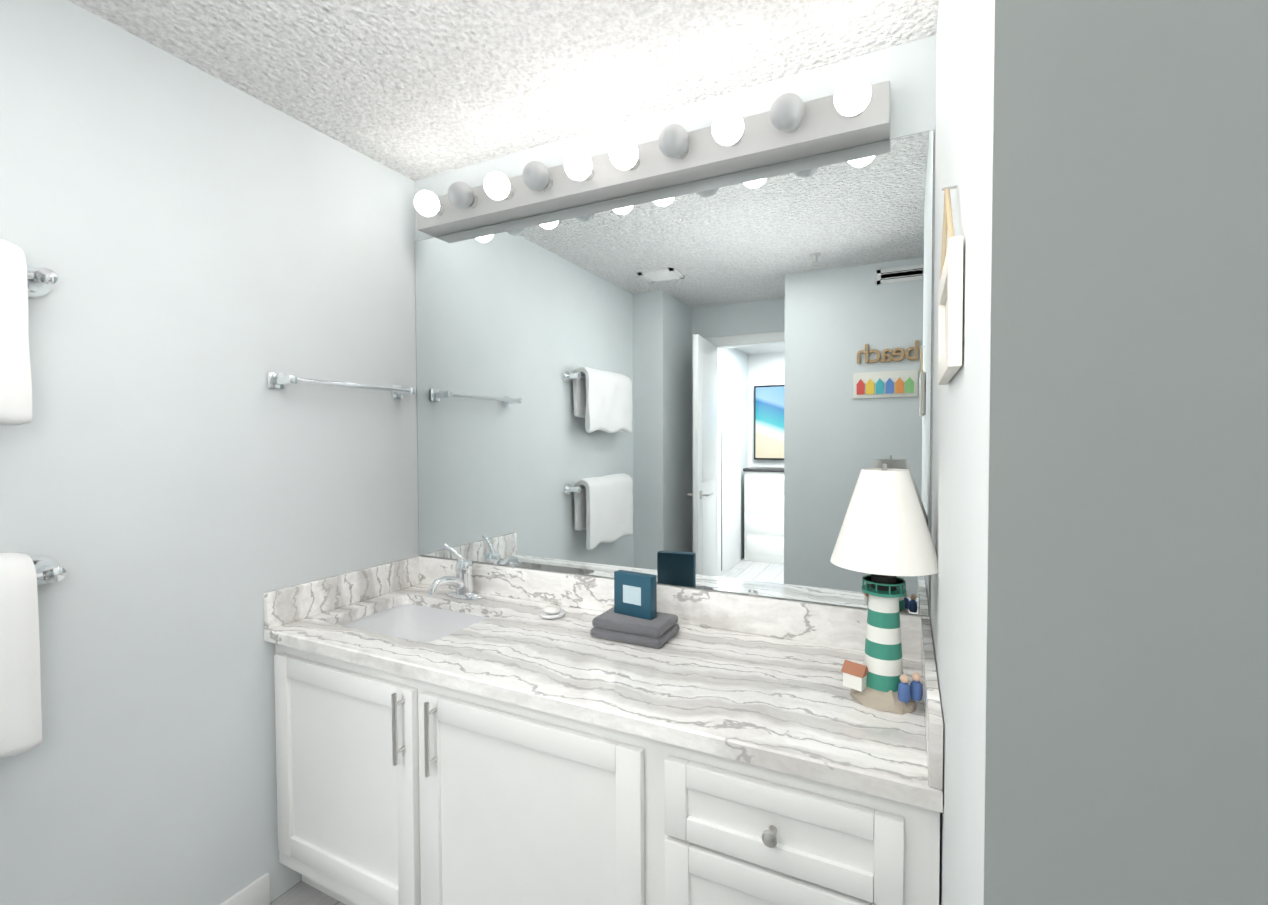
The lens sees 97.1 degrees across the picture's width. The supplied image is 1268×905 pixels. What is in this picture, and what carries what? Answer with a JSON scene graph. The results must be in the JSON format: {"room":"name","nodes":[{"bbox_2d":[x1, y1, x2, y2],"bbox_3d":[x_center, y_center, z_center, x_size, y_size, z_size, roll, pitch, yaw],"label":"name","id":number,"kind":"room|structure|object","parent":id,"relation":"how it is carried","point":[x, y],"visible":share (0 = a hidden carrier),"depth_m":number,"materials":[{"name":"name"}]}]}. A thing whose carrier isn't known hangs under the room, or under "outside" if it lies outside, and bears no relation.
{"room":"bathroom","nodes":[
{"label":"bathroom","id":0,"kind":"room"},
{"bbox_2d":[0,0,418,904],"bbox_3d":[-1.999,0.208,-0.107,0.120,2.356,5.100,1,2,26],"label":"wall","id":1,"kind":"structure","parent":0,"point":[184,488],"depth_m":1.44,"materials":[{"name":"paint"}]},
{"bbox_2d":[27,265,57,297],"bbox_3d":[-1.385,-0.357,0.900,0.094,0.068,0.683,1,2,26],"label":"towel rail","id":2,"kind":"object","parent":1,"relation":"attached to","point":[41,281],"visible":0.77,"depth_m":1.16,"materials":[{"name":"silver metal"}]},
{"bbox_2d":[0,239,31,424],"bbox_3d":[-1.360,-0.234,0.891,0.128,0.372,0.535,1,2,26],"label":"hanging towel","id":3,"kind":"object","parent":2,"relation":"hanging from","point":[15,391],"visible":1,"depth_m":1.09,"materials":[{"name":"white fabric"}]},
{"bbox_2d":[30,554,65,585],"bbox_3d":[-1.382,0.263,0.915,0.094,0.068,0.683,1,2,26],"label":"towel rail","id":4,"kind":"object","parent":1,"relation":"attached to","point":[49,569],"visible":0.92,"depth_m":1.18,"materials":[{"name":"silver metal"}]},
{"bbox_2d":[0,552,41,757],"bbox_3d":[-1.357,0.402,0.907,0.126,0.402,0.535,1,2,26],"label":"hanging towel","id":5,"kind":"object","parent":4,"relation":"hanging from","point":[20,708],"visible":0.98,"depth_m":1.09,"materials":[{"name":"white fabric"}]},
{"bbox_2d":[220,872,269,904],"bbox_3d":[-1.364,1.304,1.066,0.015,0.100,1.310,1,2,26],"label":"baseboard","id":6,"kind":"structure","parent":1,"relation":"attached to","point":[256,892],"depth_m":1.60,"materials":[{"name":"white wood"}]},
{"bbox_2d":[263,556,418,627],"bbox_3d":[-0.951,0.456,1.887,0.020,0.105,0.565,1,2,26],"label":"backsplash","id":7,"kind":"structure","parent":1,"relation":"attached to","point":[284,605],"depth_m":1.83,"materials":[{"name":"white stone"}]},
{"bbox_2d":[267,372,415,398],"bbox_3d":[-0.931,-0.218,1.842,0.088,0.048,0.488,1,2,26],"label":"towel rail","id":8,"kind":"object","parent":1,"relation":"attached to","point":[277,380],"visible":1,"depth_m":1.74,"materials":[{"name":"silver metal"}]},
{"bbox_2d":[270,880,345,904],"bbox_3d":[-0.525,1.427,-0.736,3.500,0.060,5.400,1,2,26],"label":"floor","id":9,"kind":"structure","parent":0,"point":[301,892],"depth_m":1.68,"materials":[{"name":"white tile"}]},
{"bbox_2d":[264,636,942,904],"bbox_3d":[-0.176,0.944,1.520,1.738,0.787,0.608,1,2,26],"label":"bathroom vanity","id":10,"kind":"object","parent":9,"relation":"on","point":[461,730],"depth_m":1.24,"materials":[{"name":"white wood"}]},
{"bbox_2d":[264,584,942,803],"bbox_3d":[-0.172,0.532,1.521,1.742,0.035,0.586,1,2,26],"label":"countertop","id":11,"kind":"structure","parent":10,"relation":"on","point":[775,699],"depth_m":1.30,"materials":[{"name":"white stone"}]},
{"bbox_2d":[351,600,482,635],"bbox_3d":[-0.687,0.618,1.763,0.460,0.169,0.336,1,2,26],"label":"sink","id":12,"kind":"object","parent":11,"relation":"in","point":[413,619],"depth_m":1.95,"materials":[{"name":"white ceramic"}]},
{"bbox_2d":[423,544,490,603],"bbox_3d":[-0.623,0.413,1.902,0.160,0.187,0.194,1,2,26],"label":"faucet","id":13,"kind":"object","parent":11,"relation":"on","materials":[{"name":"silver metal"}]},
{"bbox_2d":[538,605,565,618],"bbox_3d":[-0.255,0.493,1.744,0.086,0.032,0.086,1,2,26],"label":"soap dish","id":14,"kind":"object","parent":11,"relation":"on","point":[551,612],"visible":1,"depth_m":1.73,"materials":[{"name":"ceramic"}]},
{"bbox_2d":[590,607,679,647],"bbox_3d":[0.004,0.485,1.573,0.215,0.053,0.150,1,2,26],"label":"washcloths","id":15,"kind":"object","parent":11,"relation":"on","point":[660,630],"visible":0.96,"depth_m":1.52,"materials":[{"name":"grey fabric"}]},
{"bbox_2d":[614,570,656,619],"bbox_3d":[0.003,0.398,1.576,0.124,0.118,0.033,1,2,34],"label":"box","id":16,"kind":"object","parent":15,"relation":"on","point":[635,594],"visible":1,"depth_m":1.56,"materials":[{"name":"blue cardboard"}]},
{"bbox_2d":[830,464,937,714],"bbox_3d":[0.522,0.272,1.171,0.212,0.497,0.212,1,2,26],"label":"lamp","id":17,"kind":"object","parent":11,"relation":"on","point":[884,539],"visible":1,"depth_m":1.13,"materials":[{"name":"white fabric"}]},
{"bbox_2d":[68,0,938,180],"bbox_3d":[-0.534,-0.988,-0.797,3.500,0.060,5.400,1,2,26],"label":"ceiling","id":18,"kind":"structure","parent":0,"point":[414,90],"depth_m":1.43,"materials":[{"name":"white paint"}]},
{"bbox_2d":[415,35,935,622],"bbox_3d":[0.627,0.157,1.517,3.420,2.356,0.120,1,2,26],"label":"wall","id":19,"kind":"structure","parent":0,"point":[907,71],"depth_m":1.53,"materials":[{"name":"paint"}]},
{"bbox_2d":[417,81,890,236],"bbox_3d":[-0.089,-0.843,1.666,1.546,0.101,0.188,1,2,26],"label":"light bar","id":20,"kind":"object","parent":19,"relation":"attached to","point":[790,126],"visible":0.94,"depth_m":1.56,"materials":[{"name":"silver metal"}]},
{"bbox_2d":[414,190,439,216],"bbox_3d":[-0.704,-0.847,1.907,0.082,0.082,0.082,-1,2,-19],"label":"bulb","id":21,"kind":"object","parent":20,"relation":"attached to","point":[426,203],"depth_m":1.88,"materials":[{"name":"white glass"}]},
{"bbox_2d":[484,171,509,199],"bbox_3d":[-0.434,-0.844,1.774,0.082,0.082,0.082,-1,2,-19],"label":"bulb","id":22,"kind":"object","parent":20,"relation":"attached to","point":[496,185],"depth_m":1.75,"materials":[{"name":"white glass"}]},
{"bbox_2d":[564,149,591,180],"bbox_3d":[-0.163,-0.842,1.643,0.082,0.082,0.082,-1,2,-19],"label":"bulb","id":23,"kind":"object","parent":20,"relation":"attached to","point":[577,164],"depth_m":1.62,"materials":[{"name":"white glass"}]},
{"bbox_2d":[609,137,637,169],"bbox_3d":[-0.029,-0.841,1.577,0.082,0.082,0.082,-1,2,-19],"label":"bulb","id":24,"kind":"object","parent":20,"relation":"attached to","point":[623,152],"depth_m":1.55,"materials":[{"name":"white glass"}]},
{"bbox_2d":[712,109,743,145],"bbox_3d":[0.242,-0.839,1.446,0.082,0.082,0.082,-1,2,-19],"label":"bulb","id":25,"kind":"object","parent":20,"relation":"attached to","point":[728,125],"depth_m":1.42,"materials":[{"name":"white glass"}]},
{"bbox_2d":[834,75,870,115],"bbox_3d":[0.513,-0.836,1.315,0.082,0.082,0.082,-1,2,-19],"label":"bulb","id":26,"kind":"object","parent":20,"relation":"attached to","point":[852,96],"depth_m":1.29,"materials":[{"name":"white glass"}]},
{"bbox_2d":[419,556,919,659],"bbox_3d":[-0.048,0.455,1.774,1.742,0.105,0.020,1,2,26],"label":"backsplash","id":27,"kind":"structure","parent":19,"relation":"attached to","point":[841,626],"depth_m":1.63,"materials":[{"name":"white stone"}]},
{"bbox_2d":[415,130,933,615],"bbox_3d":[-0.048,-0.196,1.762,1.738,1.196,0.008,1,2,26],"label":"mirror","id":28,"kind":"object","parent":19,"relation":"attached to","point":[719,384],"visible":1,"depth_m":1.66,"materials":[{"name":"clear glass"}]},
{"bbox_2d":[931,0,993,904],"bbox_3d":[1.161,0.178,0.598,1.454,2.356,1.065,1,2,26],"label":"wall block","id":29,"kind":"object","parent":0,"point":[963,163],"visible":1,"depth_m":0.62,"materials":[{"name":"paint"}]},
{"bbox_2d":[919,616,942,787],"bbox_3d":[0.597,0.469,1.133,0.020,0.105,0.565,1,2,26],"label":"backsplash","id":30,"kind":"structure","parent":29,"relation":"attached to","point":[932,712],"depth_m":0.97,"materials":[{"name":"white stone"}]},
{"bbox_2d":[937,185,963,384],"bbox_3d":[0.413,-0.224,0.737,0.017,0.249,0.250,1,2,26],"label":"frame","id":31,"kind":"object","parent":29,"relation":"attached to","point":[950,319],"visible":1,"depth_m":0.64,"materials":[{"name":"white wood"}]},
{"bbox_2d":[983,0,1267,904],"bbox_3d":[0.927,0.192,0.117,1.454,2.356,0.004,1,2,26],"label":"wall","id":32,"kind":"structure","parent":0,"point":[1127,676],"depth_m":0.39,"materials":[{"name":"paint"}]}
]}

